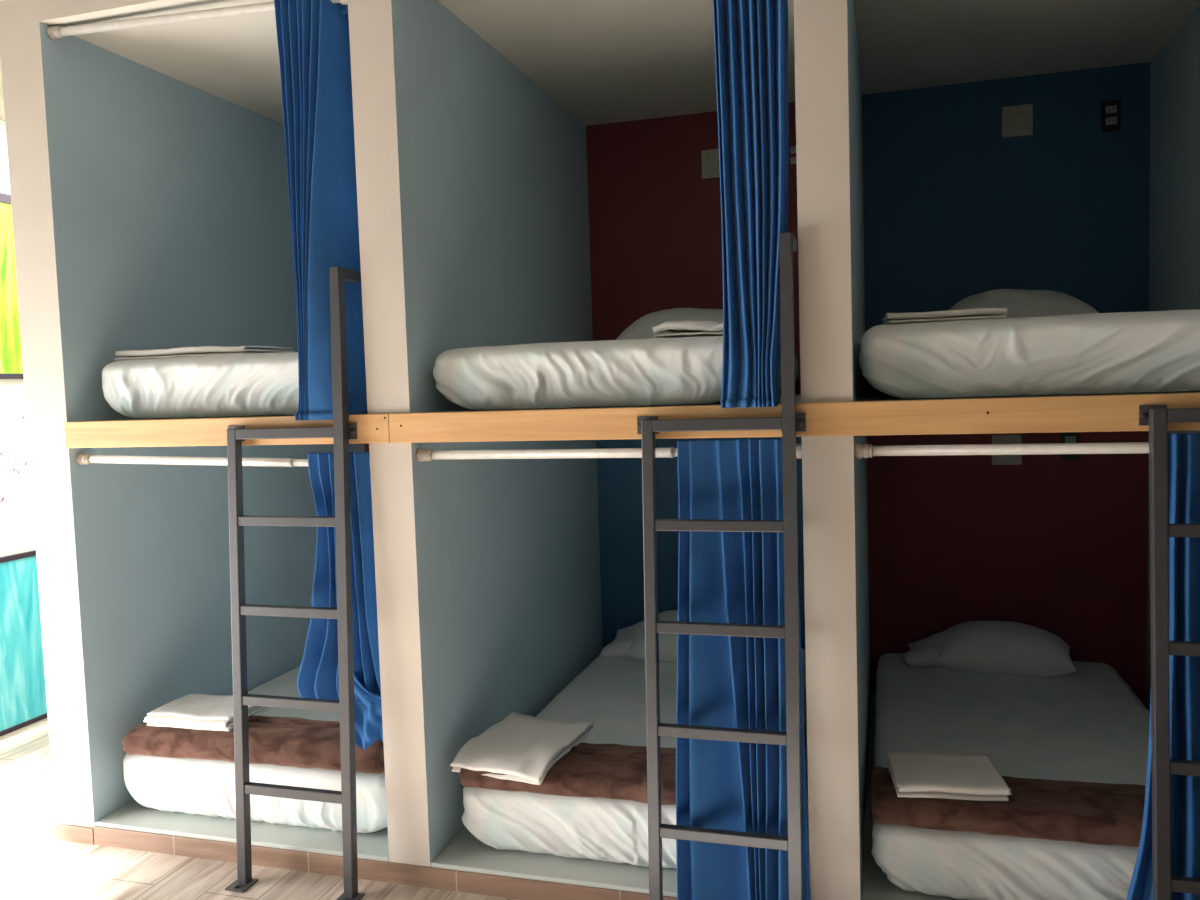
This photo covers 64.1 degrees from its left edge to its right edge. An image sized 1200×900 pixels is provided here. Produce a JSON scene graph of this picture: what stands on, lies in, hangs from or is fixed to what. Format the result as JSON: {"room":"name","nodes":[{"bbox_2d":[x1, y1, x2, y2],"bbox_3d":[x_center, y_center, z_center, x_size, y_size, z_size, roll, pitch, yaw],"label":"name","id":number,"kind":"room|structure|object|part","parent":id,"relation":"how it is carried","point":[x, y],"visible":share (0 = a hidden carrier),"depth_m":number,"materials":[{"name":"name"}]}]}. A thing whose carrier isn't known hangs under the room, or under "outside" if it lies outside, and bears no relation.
{"room":"dormitory","nodes":[
{"label":"dormitory","id":0,"kind":"room"},
{"bbox_2d":[0,0,8,120],"bbox_3d":[0.988,-1.587,2.333,8.838,0.080,6.400,-1,4,17],"label":"ceiling","id":1,"kind":"structure","parent":0,"point":[2,112],"depth_m":4.24,"materials":[{"name":"paint"}]},
{"bbox_2d":[0,120,35,556],"bbox_3d":[-3.138,-0.049,3.723,0.100,2.905,6.300,-1,4,17],"label":"wall","id":2,"kind":"structure","parent":0,"point":[17,533],"depth_m":4.61,"materials":[{"name":"white paint"}]},
{"bbox_2d":[0,193,23,378],"bbox_3d":[-2.802,-0.787,4.665,0.024,0.879,2.400,-1,4,17],"label":"painted panel","id":3,"kind":"object","parent":2,"relation":"attached to","point":[11,365],"visible":0.02,"depth_m":4.57,"materials":[{"name":"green paint"}]},
{"bbox_2d":[0,550,47,735],"bbox_3d":[-2.748,0.906,4.777,0.024,0.834,2.400,-1,4,17],"label":"painted panel","id":4,"kind":"object","parent":2,"relation":"attached to","point":[23,702],"visible":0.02,"depth_m":4.61,"materials":[{"name":"teal paint"}]},
{"bbox_2d":[38,0,283,123],"bbox_3d":[-1.038,-1.546,3.953,1.156,0.085,1.945,-1,4,17],"label":"ceiling","id":5,"kind":"structure","parent":0,"point":[233,59],"depth_m":3.42,"materials":[{"name":"paint"}]},
{"bbox_2d":[46,0,347,38],"bbox_3d":[-1.297,-1.391,3.071,1.156,0.085,0.040,-1,4,17],"label":"curtain rod","id":6,"kind":"object","parent":5,"relation":"attached to","point":[53,32],"visible":0.73,"depth_m":3.09,"materials":[{"name":"white metal"}]},
{"bbox_2d":[274,0,366,419],"bbox_3d":[-0.825,-0.767,3.070,0.252,1.327,0.342,-1,4,17],"label":"curtain","id":7,"kind":"object","parent":6,"relation":"hanging from","point":[313,38],"visible":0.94,"depth_m":2.98,"materials":[{"name":"blue fabric"}]},
{"bbox_3d":[-0.832,-1.385,2.983,0.342,0.084,0.158,-3,4,-21],"label":"rod casing","id":8,"kind":"part","parent":7,"relation":"part of","materials":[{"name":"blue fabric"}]},
{"bbox_2d":[0,0,364,826],"bbox_3d":[-1.613,-0.136,4.292,0.174,2.905,2.065,-1,4,17],"label":"wall","id":9,"kind":"structure","parent":0,"point":[150,208],"depth_m":3.56,"materials":[{"name":"beige paint"}]},
{"bbox_2d":[52,822,93,844],"bbox_3d":[-1.780,1.337,3.681,0.182,0.058,0.610,-1,4,17],"label":"baseboard","id":10,"kind":"structure","parent":9,"relation":"attached to","point":[62,832],"depth_m":3.39,"materials":[{"name":"brown wood"}]},
{"bbox_2d":[76,453,369,466],"bbox_3d":[-1.251,0.038,3.165,1.155,0.068,0.040,-1,4,17],"label":"curtain rod","id":11,"kind":"object","parent":9,"relation":"attached to","point":[81,458],"visible":0.72,"depth_m":3.19,"materials":[{"name":"white metal"}]},
{"bbox_2d":[297,452,382,749],"bbox_3d":[-0.842,0.480,3.161,0.368,0.962,0.257,-1,4,17],"label":"curtain","id":12,"kind":"object","parent":11,"relation":"hanging from","point":[318,676],"visible":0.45,"depth_m":3.06,"materials":[{"name":"blue fabric"}]},
{"bbox_2d":[102,411,367,420],"bbox_3d":[-0.989,-0.131,4.055,1.156,0.082,1.925,-1,4,17],"label":"floor","id":13,"kind":"structure","parent":0,"point":[364,412],"depth_m":3.35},
{"bbox_2d":[102,352,366,418],"bbox_3d":[-1.034,-0.282,4.058,1.008,0.219,1.835,-1,4,17],"label":"mattress","id":14,"kind":"object","parent":13,"relation":"on","point":[254,384],"visible":0.54,"depth_m":3.21,"materials":[{"name":"fabric"}]},
{"bbox_2d":[115,345,294,359],"bbox_3d":[-1.420,-0.349,3.466,0.528,0.036,0.313,-1,4,14],"label":"towel","id":15,"kind":"object","parent":14,"relation":"on","point":[247,349],"visible":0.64,"depth_m":3.34,"materials":[{"name":"white fabric"}]},
{"bbox_2d":[95,800,388,861],"bbox_3d":[-0.947,1.270,4.138,1.156,0.079,1.945,-1,4,17],"label":"bed platform","id":16,"kind":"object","parent":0,"point":[135,816],"depth_m":3.26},
{"bbox_2d":[123,667,386,833],"bbox_3d":[-0.949,1.113,4.143,1.111,0.236,1.824,-1,4,17],"label":"mattress","id":17,"kind":"object","parent":16,"relation":"on","point":[192,786],"visible":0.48,"depth_m":3.31,"materials":[{"name":"fabric"}]},
{"bbox_2d":[122,715,384,773],"bbox_3d":[-1.160,1.007,3.373,1.048,0.130,0.297,-1,4,17],"label":"folded blanket","id":18,"kind":"object","parent":17,"relation":"on","point":[281,741],"visible":0.55,"depth_m":3.26,"materials":[{"name":"brown fabric"}]},
{"bbox_2d":[144,694,268,731],"bbox_3d":[-1.412,0.939,3.450,0.343,0.049,0.250,-1,4,15],"label":"towel","id":19,"kind":"object","parent":18,"relation":"on","point":[190,711],"visible":0.77,"depth_m":3.38,"materials":[{"name":"white fabric"}]},
{"bbox_2d":[0,717,516,899],"bbox_3d":[1.084,1.390,2.528,8.838,0.080,6.400,-1,4,17],"label":"floor","id":20,"kind":"structure","parent":0,"point":[34,865],"depth_m":3.18,"materials":[{"name":"brown wood"}]},
{"bbox_2d":[225,267,364,899],"bbox_3d":[-0.959,0.412,3.027,0.464,1.936,0.272,-1,4,17],"label":"ladder","id":21,"kind":"object","parent":20,"relation":"on","point":[341,431],"visible":0.99,"depth_m":2.97,"materials":[{"name":"grey metal"}]},
{"bbox_3d":[-1.151,0.657,3.059,0.033,1.448,0.108,-1,4,17],"label":"post","id":22,"kind":"part","parent":21,"relation":"part of","materials":[{"name":"grey metal"}]},
{"bbox_3d":[-1.141,1.384,3.052,0.069,0.005,0.077,-1,4,17],"label":"foot plate","id":23,"kind":"part","parent":21,"relation":"part of","materials":[{"name":"grey paint"}]},
{"bbox_3d":[-0.978,-0.053,2.992,0.354,0.033,0.033,-1,4,17],"label":"rail","id":24,"kind":"part","parent":21,"relation":"part of","materials":[{"name":"grey metal"}]},
{"bbox_3d":[-0.786,0.410,2.943,0.033,1.932,0.129,-1,4,17],"label":"post","id":25,"kind":"part","parent":21,"relation":"part of","materials":[{"name":"grey metal"}]},
{"bbox_3d":[-0.772,1.379,2.943,0.069,0.005,0.077,-1,4,17],"label":"foot plate","id":26,"kind":"part","parent":21,"relation":"part of","materials":[{"name":"grey paint"}]},
{"bbox_3d":[-0.784,-0.545,2.991,0.033,0.033,0.105,-1,4,17],"label":"handle","id":27,"kind":"part","parent":21,"relation":"part of","materials":[{"name":"grey paint"}]},
{"bbox_2d":[93,826,676,899],"bbox_3d":[0.141,1.329,2.801,4.000,0.066,0.012,-1,4,17],"label":"baseboard","id":28,"kind":"structure","parent":20,"relation":"on","point":[303,861],"depth_m":3.05,"materials":[{"name":"brown wood"}]},
{"bbox_2d":[637,232,805,899],"bbox_3d":[0.338,0.396,2.642,0.464,1.936,0.272,-1,4,17],"label":"ladder","id":29,"kind":"object","parent":20,"relation":"on","point":[790,422],"visible":1,"depth_m":2.59,"materials":[{"name":"grey metal"}]},
{"bbox_3d":[0.146,0.641,2.673,0.033,1.448,0.108,-1,4,17],"label":"post","id":30,"kind":"part","parent":29,"relation":"part of","materials":[{"name":"grey metal"}]},
{"bbox_3d":[0.319,-0.069,2.607,0.354,0.033,0.033,-1,4,17],"label":"rail","id":31,"kind":"part","parent":29,"relation":"part of","materials":[{"name":"grey metal"}]},
{"bbox_3d":[0.511,0.394,2.558,0.033,1.932,0.129,-1,4,17],"label":"post","id":32,"kind":"part","parent":29,"relation":"part of","materials":[{"name":"grey metal"}]},
{"bbox_3d":[0.513,-0.561,2.606,0.033,0.033,0.105,-1,4,17],"label":"handle","id":33,"kind":"part","parent":29,"relation":"part of","materials":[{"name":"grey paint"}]},
{"bbox_2d":[1139,404,1199,899],"bbox_3d":[1.545,0.380,2.284,0.464,1.936,0.272,-1,4,17],"label":"ladder","id":34,"kind":"object","parent":20,"relation":"on","point":[1157,417],"visible":1,"depth_m":2.30,"materials":[{"name":"grey metal"}]},
{"bbox_3d":[1.353,0.625,2.315,0.033,1.448,0.108,-1,4,17],"label":"post","id":35,"kind":"part","parent":34,"relation":"part of","materials":[{"name":"grey metal"}]},
{"bbox_3d":[1.525,-0.085,2.249,0.354,0.033,0.033,-1,4,17],"label":"rail","id":36,"kind":"part","parent":34,"relation":"part of","materials":[{"name":"grey metal"}]},
{"bbox_2d":[348,0,602,866],"bbox_3d":[-0.352,-0.152,3.917,0.144,2.905,2.065,-1,4,17],"label":"wall","id":37,"kind":"structure","parent":0,"point":[472,179],"depth_m":3.23,"materials":[{"name":"beige paint"}]},
{"bbox_2d":[64,414,389,447],"bbox_3d":[-1.229,-0.059,3.106,1.234,0.090,0.033,-1,4,17],"label":"wooden beam","id":38,"kind":"structure","parent":37,"relation":"attached to","point":[371,428],"depth_m":3.12,"materials":[{"name":"brown wood"}]},
{"bbox_2d":[416,444,801,461],"bbox_3d":[-0.001,0.010,2.793,1.163,0.042,0.040,-1,4,17],"label":"curtain rod","id":39,"kind":"object","parent":37,"relation":"attached to","point":[422,455],"visible":0.68,"depth_m":2.83,"materials":[{"name":"white metal"}]},
{"bbox_2d":[676,439,809,899],"bbox_3d":[0.393,0.650,2.680,0.373,1.361,0.150,-1,4,17],"label":"curtain","id":40,"kind":"object","parent":39,"relation":"hanging from","point":[724,577],"visible":0.88,"depth_m":2.69,"materials":[{"name":"blue fabric"}]},
{"bbox_2d":[426,394,800,412],"bbox_3d":[0.261,-0.147,3.684,1.165,0.082,1.925,-1,4,17],"label":"floor","id":41,"kind":"structure","parent":0,"point":[797,396],"depth_m":2.97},
{"bbox_2d":[433,336,798,409],"bbox_3d":[0.196,-0.293,3.695,1.002,0.210,1.837,-1,4,17],"label":"mattress","id":42,"kind":"object","parent":41,"relation":"on","point":[680,370],"visible":0.88,"depth_m":2.83,"materials":[{"name":"fabric"}]},
{"bbox_2d":[616,308,722,339],"bbox_3d":[0.416,-0.525,4.248,0.660,0.217,0.417,-1,4,17],"label":"pillow","id":43,"kind":"object","parent":42,"relation":"on","point":[641,328],"visible":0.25,"depth_m":4.13,"materials":[{"name":"fabric"}]},
{"bbox_2d":[652,320,722,337],"bbox_3d":[0.329,-0.370,2.931,0.269,0.050,0.273,0,4,22],"label":"towel","id":44,"kind":"object","parent":42,"relation":"on","point":[674,329],"visible":0.56,"depth_m":2.83,"materials":[{"name":"white fabric"}]},
{"bbox_2d":[438,0,794,125],"bbox_3d":[0.213,-1.562,3.581,1.165,0.085,1.945,-1,4,17],"label":"ceiling","id":45,"kind":"structure","parent":0,"point":[603,61],"depth_m":3.63,"materials":[{"name":"paint"}]},
{"bbox_2d":[431,699,809,896],"bbox_3d":[0.304,1.254,3.766,1.165,0.079,1.945,-1,4,17],"label":"bed platform","id":46,"kind":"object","parent":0,"point":[465,852],"depth_m":2.95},
{"bbox_2d":[462,648,805,868],"bbox_3d":[0.269,1.097,3.780,1.000,0.236,1.826,-1,4,17],"label":"mattress","id":47,"kind":"object","parent":46,"relation":"on","point":[609,693],"visible":0.47,"depth_m":3.02,"materials":[{"name":"fabric"}]},
{"bbox_2d":[459,743,675,804],"bbox_3d":[0.043,1.008,3.059,0.932,0.089,0.386,-1,4,17],"label":"folded blanket","id":48,"kind":"object","parent":47,"relation":"on","point":[611,771],"visible":0.41,"depth_m":2.94,"materials":[{"name":"brown fabric"}]},
{"bbox_2d":[450,712,593,784],"bbox_3d":[-0.248,0.973,3.159,0.323,0.067,0.411,0,4,24],"label":"towel","id":49,"kind":"object","parent":48,"relation":"on","point":[524,748],"visible":1,"depth_m":3.08,"materials":[{"name":"white fabric"}]},
{"bbox_2d":[600,610,677,662],"bbox_3d":[0.401,0.854,4.421,0.752,0.216,0.396,-1,4,19],"label":"pillow","id":50,"kind":"object","parent":47,"relation":"on","point":[629,642],"visible":0.37,"depth_m":4.37,"materials":[{"name":"fabric"}]},
{"bbox_2d":[364,62,1149,707],"bbox_3d":[0.546,-0.230,4.662,3.756,2.905,0.120,-1,4,17],"label":"wall","id":51,"kind":"structure","parent":0,"point":[955,209],"depth_m":4.27,"materials":[{"name":"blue paint"}]},
{"bbox_2d":[701,149,719,178],"bbox_3d":[0.539,-1.348,4.509,0.122,0.132,0.016,-1,4,17],"label":"wall plate","id":52,"kind":"object","parent":51,"relation":"attached to","point":[710,167],"visible":0.56,"depth_m":4.51,"materials":[{"name":"white plastic"}]},
{"bbox_3d":[0.537,-1.347,4.504,0.073,0.084,0.005,-1,4,17],"label":"panel","id":53,"kind":"part","parent":52,"relation":"part of","materials":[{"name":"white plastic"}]},
{"bbox_2d":[788,141,796,170],"bbox_3d":[0.896,-1.352,4.404,0.076,0.128,0.013,-1,4,17],"label":"power outlet","id":54,"kind":"object","parent":51,"relation":"attached to","point":[792,163],"visible":0.42,"depth_m":4.40,"materials":[{"name":"black plastic"}]},
{"bbox_2d":[790,147,795,153],"bbox_3d":[0.894,-1.377,4.399,0.042,0.030,0.005,-1,4,17],"label":"socket","id":55,"kind":"object","parent":54,"relation":"attached to","point":[792,149],"depth_m":4.40,"materials":[{"name":"white plastic"}]},
{"bbox_2d":[790,157,796,163],"bbox_3d":[0.895,-1.330,4.402,0.042,0.030,0.005,-1,4,17],"label":"socket","id":56,"kind":"object","parent":54,"relation":"attached to","point":[793,160],"depth_m":4.40,"materials":[{"name":"white plastic"}]},
{"bbox_2d":[992,435,1021,464],"bbox_3d":[1.798,-0.001,4.237,0.122,0.132,0.016,-1,4,17],"label":"wall plate","id":57,"kind":"object","parent":51,"relation":"attached to","point":[996,439],"visible":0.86,"depth_m":4.23,"materials":[{"name":"white plastic"}]},
{"bbox_3d":[1.796,0.000,4.232,0.073,0.084,0.005,-1,4,17],"label":"panel","id":58,"kind":"part","parent":57,"relation":"part of","materials":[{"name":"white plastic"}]},
{"bbox_2d":[1002,104,1032,137],"bbox_3d":[1.798,-1.417,4.131,0.122,0.132,0.016,-1,4,17],"label":"wall plate","id":59,"kind":"object","parent":51,"relation":"attached to","point":[1017,121],"visible":1,"depth_m":4.12,"materials":[{"name":"white plastic"}]},
{"bbox_3d":[1.797,-1.417,4.126,0.073,0.084,0.005,-1,4,17],"label":"panel","id":60,"kind":"part","parent":59,"relation":"part of","materials":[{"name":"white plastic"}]},
{"bbox_2d":[1061,432,1079,459],"bbox_3d":[2.043,-0.020,4.164,0.076,0.128,0.013,-1,4,17],"label":"power outlet","id":61,"kind":"object","parent":51,"relation":"attached to","point":[1066,437],"visible":0.43,"depth_m":4.16,"materials":[{"name":"black plastic"}]},
{"bbox_2d":[1065,436,1075,442],"bbox_3d":[2.041,-0.045,4.160,0.042,0.030,0.005,-1,4,17],"label":"socket","id":62,"kind":"object","parent":61,"relation":"attached to","point":[1068,439],"depth_m":4.16,"materials":[{"name":"white plastic"}]},
{"bbox_2d":[1101,99,1120,131],"bbox_3d":[2.148,-1.405,4.029,0.076,0.128,0.013,-1,4,17],"label":"power outlet","id":63,"kind":"object","parent":51,"relation":"attached to","point":[1111,109],"visible":1,"depth_m":4.03,"materials":[{"name":"black plastic"}]},
{"bbox_2d":[1106,117,1116,124],"bbox_3d":[2.148,-1.383,4.027,0.042,0.030,0.005,-1,4,17],"label":"socket","id":64,"kind":"object","parent":63,"relation":"attached to","point":[1109,120],"depth_m":4.03,"materials":[{"name":"white plastic"}]},
{"bbox_2d":[1106,105,1116,113],"bbox_3d":[2.146,-1.430,4.024,0.042,0.030,0.005,-1,4,17],"label":"socket","id":65,"kind":"object","parent":63,"relation":"attached to","point":[1110,109],"depth_m":4.02,"materials":[{"name":"white plastic"}]},
{"bbox_2d":[794,0,869,899],"bbox_3d":[0.898,-0.167,3.546,0.135,2.905,2.065,-1,4,17],"label":"wall","id":66,"kind":"structure","parent":0,"point":[828,92],"depth_m":2.58,"materials":[{"name":"beige paint"}]},
{"bbox_2d":[389,393,1199,442],"bbox_3d":[0.664,-0.083,2.543,2.714,0.090,0.033,-1,4,17],"label":"wooden beam","id":67,"kind":"structure","parent":66,"relation":"attached to","point":[1091,413],"depth_m":2.53,"materials":[{"name":"brown wood"}]},
{"bbox_2d":[861,693,966,899],"bbox_3d":[1.545,1.238,3.397,1.156,0.079,1.945,-1,4,17],"label":"floor","id":68,"kind":"structure","parent":0,"point":[876,885],"depth_m":2.86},
{"bbox_2d":[871,653,1149,899],"bbox_3d":[1.500,1.085,3.424,1.008,0.229,1.810,-1,4,17],"label":"mattress","id":69,"kind":"object","parent":68,"relation":"on","point":[1086,724],"visible":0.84,"depth_m":3.19,"materials":[{"name":"fabric"}]},
{"bbox_2d":[904,620,1076,676],"bbox_3d":[1.659,0.835,4.112,0.672,0.197,0.309,0,4,21],"label":"pillow","id":70,"kind":"object","parent":69,"relation":"on","point":[988,646],"visible":1,"depth_m":4.00,"materials":[{"name":"fabric"}]},
{"bbox_2d":[871,767,1145,846],"bbox_3d":[1.271,0.998,2.708,0.976,0.088,0.358,-1,4,17],"label":"folded blanket","id":71,"kind":"object","parent":69,"relation":"on","point":[1058,810],"visible":0.62,"depth_m":2.63,"materials":[{"name":"brown fabric"}]},
{"bbox_2d":[886,751,1011,801],"bbox_3d":[1.007,0.945,2.793,0.303,0.044,0.262,-1,4,10],"label":"towel","id":72,"kind":"object","parent":71,"relation":"on","point":[914,774],"visible":1,"depth_m":2.73,"materials":[{"name":"white fabric"}]},
{"bbox_2d":[854,391,1199,401],"bbox_3d":[1.503,-0.163,3.315,1.156,0.082,1.925,-1,4,17],"label":"floor","id":73,"kind":"structure","parent":0,"point":[867,396],"depth_m":2.65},
{"bbox_2d":[859,309,1199,398],"bbox_3d":[1.435,-0.314,3.331,1.004,0.219,1.821,-1,4,17],"label":"mattress","id":74,"kind":"object","parent":73,"relation":"on","point":[1150,351],"visible":1,"depth_m":2.49,"materials":[{"name":"fabric"}]},
{"bbox_2d":[882,308,1008,324],"bbox_3d":[0.985,-0.382,2.768,0.318,0.032,0.289,-1,4,14],"label":"towel","id":75,"kind":"object","parent":74,"relation":"on","point":[974,313],"visible":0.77,"depth_m":2.64,"materials":[{"name":"white fabric"}]},
{"bbox_2d":[949,289,1098,317],"bbox_3d":[1.697,-0.549,3.888,0.580,0.211,0.417,-1,4,15],"label":"pillow","id":76,"kind":"object","parent":74,"relation":"on","point":[1020,303],"visible":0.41,"depth_m":3.73,"materials":[{"name":"fabric"}]},
{"bbox_2d":[855,0,1199,94],"bbox_3d":[1.455,-1.577,3.212,1.156,0.085,1.945,-1,4,17],"label":"ceiling","id":77,"kind":"structure","parent":0,"point":[903,44],"depth_m":3.63,"materials":[{"name":"paint"}]},
{"bbox_2d":[1147,4,1199,711],"bbox_3d":[2.140,-0.183,3.177,0.144,2.905,2.065,-1,4,17],"label":"wall","id":78,"kind":"structure","parent":0,"point":[1174,229],"depth_m":3.66,"materials":[{"name":"beige paint"}]},
{"bbox_2d":[854,442,1148,458],"bbox_3d":[1.240,-0.004,2.424,1.154,0.040,0.040,-1,4,17],"label":"curtain rod","id":79,"kind":"object","parent":78,"relation":"attached to","point":[866,450],"visible":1,"depth_m":2.47,"materials":[{"name":"white metal"}]},
{"bbox_2d":[1126,433,1199,899],"bbox_3d":[1.519,0.637,2.345,0.520,1.359,0.152,-1,4,17],"label":"curtain","id":80,"kind":"object","parent":79,"relation":"hanging from","point":[1183,448],"visible":0.57,"depth_m":2.36,"materials":[{"name":"blue fabric"}]},
{"bbox_3d":[-0.047,-1.394,2.701,1.163,0.040,0.040,-1,4,17],"label":"curtain rod","id":81,"kind":"object","parent":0,"visible":0},
{"bbox_2d":[713,0,788,407],"bbox_3d":[0.409,-0.775,2.581,0.199,1.316,0.125,-1,4,17],"label":"curtain","id":82,"kind":"object","parent":81,"relation":"hanging from","point":[751,36],"visible":0.98,"depth_m":2.59,"materials":[{"name":"blue fabric"}]}
]}

